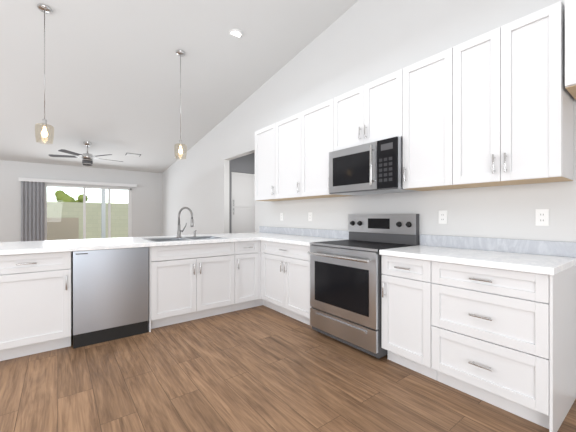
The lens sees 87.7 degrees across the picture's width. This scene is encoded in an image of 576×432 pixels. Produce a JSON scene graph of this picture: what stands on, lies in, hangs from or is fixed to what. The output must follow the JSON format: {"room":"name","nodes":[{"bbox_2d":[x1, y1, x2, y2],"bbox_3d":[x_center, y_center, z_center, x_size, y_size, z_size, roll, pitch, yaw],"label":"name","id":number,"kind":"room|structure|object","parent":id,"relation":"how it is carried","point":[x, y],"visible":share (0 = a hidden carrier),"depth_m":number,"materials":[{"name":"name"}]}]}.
{"room":"kitchen","nodes":[
{"label":"kitchen","id":0,"kind":"room"},
{"bbox_2d":[0,160,161,241],"bbox_3d":[-6.968,-0.105,7.586,7.420,2.570,0.120,0,0,-37],"label":"wall","id":1,"kind":"structure","parent":0,"point":[147,206],"depth_m":8.43,"materials":[{"name":"white paint"}]},
{"bbox_2d":[21,181,43,240],"bbox_3d":[-6.579,0.135,7.737,0.460,2.030,0.044,0,0,-37],"label":"blinds","id":2,"kind":"object","parent":1,"relation":"attached to","point":[32,211],"visible":0.65,"depth_m":7.74,"materials":[{"name":"grey fabric"}]},
{"bbox_2d":[19,177,136,186],"bbox_3d":[-5.723,-0.925,8.395,2.700,0.090,0.108,0,0,-37],"label":"valance headrail","id":3,"kind":"object","parent":1,"relation":"attached to","point":[73,182],"visible":1,"depth_m":8.23,"materials":[{"name":"white"}]},
{"bbox_2d":[44,184,131,240],"bbox_3d":[-5.659,0.170,8.590,2.120,2.020,0.080,0,0,-37],"label":"sliding glass door","id":4,"kind":"object","parent":1,"relation":"in","point":[129,213],"visible":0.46,"depth_m":8.54,"materials":[{"name":"white"}]},
{"bbox_2d":[0,0,357,172],"bbox_3d":[-3.066,-2.280,2.500,7.420,1.832,12.940,0,0,-37],"label":"ceiling","id":5,"kind":"structure","parent":0,"point":[112,77],"depth_m":4.27,"materials":[{"name":"white paint"}]},
{"bbox_2d":[35,3,53,143],"bbox_3d":[-2.553,-1.477,3.146,0.158,1.424,0.158,0,0,-37],"label":"pendant light","id":6,"kind":"object","parent":5,"relation":"hanging from","point":[43,8],"visible":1,"depth_m":3.14,"materials":[{"name":"glass"}]},
{"bbox_2d":[49,141,122,165],"bbox_3d":[-4.519,-1.413,6.794,1.431,0.540,1.407,0,0,-37],"label":"fan","id":7,"kind":"object","parent":5,"relation":"hanging from","point":[87,158],"visible":1,"depth_m":6.66,"materials":[{"name":"grey metal"}]},
{"bbox_2d":[125,153,140,156],"bbox_3d":[-4.007,-1.583,7.768,0.340,0.038,0.195,0,0,-37],"label":"ceiling vent","id":8,"kind":"object","parent":5,"relation":"in","point":[132,154],"visible":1,"depth_m":7.76,"materials":[{"name":"white metal"}]},
{"bbox_2d":[174,50,186,158],"bbox_3d":[-1.434,-1.477,4.005,0.158,1.424,0.158,0,0,-37],"label":"pendant light","id":9,"kind":"object","parent":5,"relation":"hanging from","point":[180,53],"visible":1,"depth_m":4.00,"materials":[{"name":"glass"}]},
{"bbox_2d":[229,29,242,37],"bbox_3d":[-0.649,-2.271,3.737,0.170,0.020,0.170,0,0,-37],"label":"recessed light","id":10,"kind":"object","parent":5,"relation":"in","point":[238,33],"visible":0.96,"depth_m":3.71,"materials":[{"name":"white"}]},
{"bbox_2d":[229,152,254,232],"bbox_3d":[-0.137,-0.170,6.651,2.280,2.700,2.420,0,0,-37],"label":"wall","id":11,"kind":"structure","parent":0,"point":[244,164],"depth_m":6.58,"materials":[{"name":"grey paint"}]},
{"bbox_2d":[0,305,575,431],"bbox_3d":[-2.241,1.230,3.134,9.500,0.100,12.940,0,0,-37],"label":"floor","id":12,"kind":"structure","parent":0,"point":[262,368],"depth_m":2.05,"materials":[{"name":"brown wood"}]},
{"bbox_2d":[0,251,71,360],"bbox_3d":[-2.360,0.746,2.693,0.655,0.868,0.606,0,0,-37],"label":"base cabinet","id":13,"kind":"object","parent":12,"relation":"on","point":[36,289],"depth_m":2.51,"materials":[{"name":"white wood"}]},
{"bbox_2d":[0,226,259,255],"bbox_3d":[-1.908,0.240,3.240,4.437,0.140,1.035,0,0,-37],"label":"countertop","id":14,"kind":"structure","parent":13,"relation":"on","point":[48,246],"depth_m":3.05,"materials":[{"name":"stone"}]},
{"bbox_2d":[142,236,224,246],"bbox_3d":[-1.226,0.364,3.585,0.840,0.199,0.560,0,0,-37],"label":"sink","id":15,"kind":"object","parent":14,"relation":"in","point":[163,239],"visible":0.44,"depth_m":3.61,"materials":[{"name":"silver metal"}]},
{"bbox_2d":[176,207,196,236],"bbox_3d":[-1.233,0.075,3.734,0.250,0.378,0.234,0,0,-37],"label":"faucet","id":16,"kind":"object","parent":14,"relation":"on","point":[179,231],"visible":1,"depth_m":3.73,"materials":[{"name":"silver metal"}]},
{"bbox_2d":[72,247,148,348],"bbox_3d":[-1.835,0.747,3.076,0.621,0.866,0.604,0,0,-37],"label":"dishwasher","id":17,"kind":"object","parent":12,"relation":"on","point":[110,294],"visible":0.85,"depth_m":2.82,"materials":[{"name":"grey metal"}]},
{"bbox_2d":[148,252,227,331],"bbox_3d":[-1.180,0.830,3.599,1.007,0.700,0.606,0,0,-37],"label":"base cabinet","id":18,"kind":"object","parent":12,"relation":"on","point":[183,286],"depth_m":3.29,"materials":[{"name":"white wood"}]},
{"bbox_2d":[208,240,259,311],"bbox_3d":[-0.704,0.746,3.964,0.430,0.868,0.606,0,0,-37],"label":"base cabinet","id":19,"kind":"object","parent":12,"relation":"on","point":[243,256],"depth_m":3.70,"materials":[{"name":"white wood"}]},
{"bbox_2d":[231,172,254,232],"bbox_3d":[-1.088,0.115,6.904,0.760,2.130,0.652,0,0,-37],"label":"door","id":20,"kind":"structure","parent":12,"relation":"on","point":[242,202],"depth_m":6.62,"materials":[{"name":"white wood"}]},
{"bbox_2d":[260,240,310,325],"bbox_3d":[0.191,0.746,3.650,0.608,0.868,0.983,0,0,-37],"label":"base cabinet","id":21,"kind":"object","parent":12,"relation":"on","point":[284,267],"depth_m":3.44,"materials":[{"name":"white wood"}]},
{"bbox_2d":[260,226,348,245],"bbox_3d":[0.188,0.240,3.613,0.657,0.140,0.928,0,0,-37],"label":"countertop","id":22,"kind":"structure","parent":21,"relation":"on","point":[297,236],"depth_m":3.77,"materials":[{"name":"stone"}]},
{"bbox_2d":[307,214,418,358],"bbox_3d":[0.696,0.580,2.898,0.719,1.200,0.810,0,0,-37],"label":"range","id":23,"kind":"object","parent":12,"relation":"on","point":[345,291],"visible":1,"depth_m":2.74,"materials":[{"name":"grey metal"}]},
{"bbox_2d":[381,255,419,372],"bbox_3d":[1.116,0.746,2.444,0.608,0.868,0.406,0,0,-37],"label":"base cabinet","id":24,"kind":"object","parent":12,"relation":"on","point":[400,277],"depth_m":2.30,"materials":[{"name":"white wood"}]},
{"bbox_2d":[420,260,575,431],"bbox_3d":[1.420,0.746,2.048,0.608,0.868,0.710,0,0,-37],"label":"base cabinet","id":25,"kind":"object","parent":12,"relation":"on","point":[503,339],"depth_m":1.80,"materials":[{"name":"white wood"}]},
{"bbox_2d":[379,234,575,275],"bbox_3d":[1.306,0.240,2.174,0.635,0.140,1.068,0,0,-37],"label":"countertop","id":26,"kind":"structure","parent":25,"relation":"on","point":[553,258],"depth_m":2.10,"materials":[{"name":"stone"}]},
{"bbox_2d":[162,0,575,244],"bbox_3d":[-0.170,-0.933,4.722,0.120,4.227,12.940,0,0,-37],"label":"wall","id":27,"kind":"structure","parent":0,"point":[358,43],"depth_m":3.28,"materials":[{"name":"white paint"}]},
{"bbox_2d":[255,125,270,200],"bbox_3d":[-0.191,-0.752,4.377,0.327,1.036,0.603,0,0,-37],"label":"upper cabinet","id":28,"kind":"object","parent":27,"relation":"attached to","point":[262,136],"depth_m":4.34,"materials":[{"name":"white wood"}]},
{"bbox_2d":[271,115,310,200],"bbox_3d":[0.123,-0.752,3.968,0.327,1.036,0.663,0,0,-37],"label":"upper cabinet","id":29,"kind":"object","parent":27,"relation":"attached to","point":[283,131],"depth_m":3.96,"materials":[{"name":"white wood"}]},
{"bbox_2d":[308,212,311,220],"bbox_3d":[0.297,0.010,4.009,0.007,0.116,0.072,0,0,-37],"label":"electrical outlet","id":30,"kind":"object","parent":27,"relation":"attached to","point":[309,216],"visible":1,"depth_m":4.01,"materials":[{"name":"white plastic"}]},
{"bbox_2d":[295,99,350,198],"bbox_3d":[0.453,-0.752,3.538,0.327,1.036,0.656,0,0,-37],"label":"upper cabinet","id":31,"kind":"object","parent":27,"relation":"attached to","point":[313,124],"depth_m":3.49,"materials":[{"name":"white wood"}]},
{"bbox_2d":[331,72,394,151],"bbox_3d":[0.864,-0.978,3.002,0.327,0.584,0.813,0,0,-37],"label":"upper cabinet","id":32,"kind":"object","parent":27,"relation":"attached to","point":[364,114],"depth_m":2.90,"materials":[{"name":"white wood"}]},
{"bbox_2d":[329,136,415,195],"bbox_3d":[0.814,-0.455,2.963,0.453,0.446,0.807,0,0,-37],"label":"microwave","id":33,"kind":"object","parent":32,"relation":"attached to","point":[375,167],"visible":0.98,"depth_m":2.79,"materials":[{"name":"silver metal"}]},
{"bbox_2d":[395,51,445,190],"bbox_3d":[1.238,-0.752,2.515,0.327,1.036,0.530,0,0,-37],"label":"upper cabinet","id":34,"kind":"object","parent":27,"relation":"attached to","point":[419,85],"depth_m":2.45,"materials":[{"name":"white wood"}]},
{"bbox_2d":[439,210,446,223],"bbox_3d":[1.356,0.010,2.629,0.007,0.116,0.072,0,0,-37],"label":"electrical outlet","id":35,"kind":"object","parent":27,"relation":"attached to","point":[442,217],"visible":1,"depth_m":2.62,"materials":[{"name":"white plastic"}]},
{"bbox_2d":[443,1,572,188],"bbox_3d":[1.533,-0.752,2.131,0.327,1.036,0.674,0,0,-37],"label":"upper cabinet","id":36,"kind":"object","parent":27,"relation":"attached to","point":[494,107],"depth_m":1.97,"materials":[{"name":"white wood"}]},
{"bbox_2d":[536,209,548,225],"bbox_3d":[1.770,0.010,2.089,0.007,0.116,0.072,0,0,-37],"label":"electrical outlet","id":37,"kind":"object","parent":27,"relation":"attached to","point":[542,217],"visible":1,"depth_m":2.09,"materials":[{"name":"white plastic"}]},
{"bbox_2d":[565,0,575,99],"bbox_3d":[2.030,-1.008,1.466,0.347,0.525,0.955,0,0,-37],"label":"upper cabinet","id":38,"kind":"object","parent":27,"relation":"attached to","point":[570,46],"visible":1,"depth_m":1.72,"materials":[{"name":"white wood"}]},
{"label":"outside","id":39,"kind":"structure","parent":0,"visible":0},
{"bbox_3d":[-15.319,1.250,19.965,60.000,0.100,29.670,0,0,-37],"label":"patio","id":40,"kind":"object","parent":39,"visible":0},
{"bbox_2d":[55,190,87,201],"bbox_3d":[-16.341,-0.575,15.231,10.373,3.551,2.324,0,0,-37],"label":"tree","id":41,"kind":"object","parent":40,"relation":"on","point":[61,194],"depth_m":17.66,"materials":[{"name":"green plant"}]},
{"bbox_2d":[47,202,127,239],"bbox_3d":[-9.557,0.265,12.456,60.000,1.870,5.000,0,0,-37],"label":"fence","id":42,"kind":"object","parent":40,"relation":"on","point":[64,229],"depth_m":14.82,"materials":[{"name":"beige paint"}]},
{"bbox_2d":[101,189,105,237],"bbox_3d":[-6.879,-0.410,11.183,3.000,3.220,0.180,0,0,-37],"label":"patio post","id":43,"kind":"object","parent":40,"relation":"on","point":[103,213],"depth_m":11.15,"materials":[{"name":"white"}]}
]}

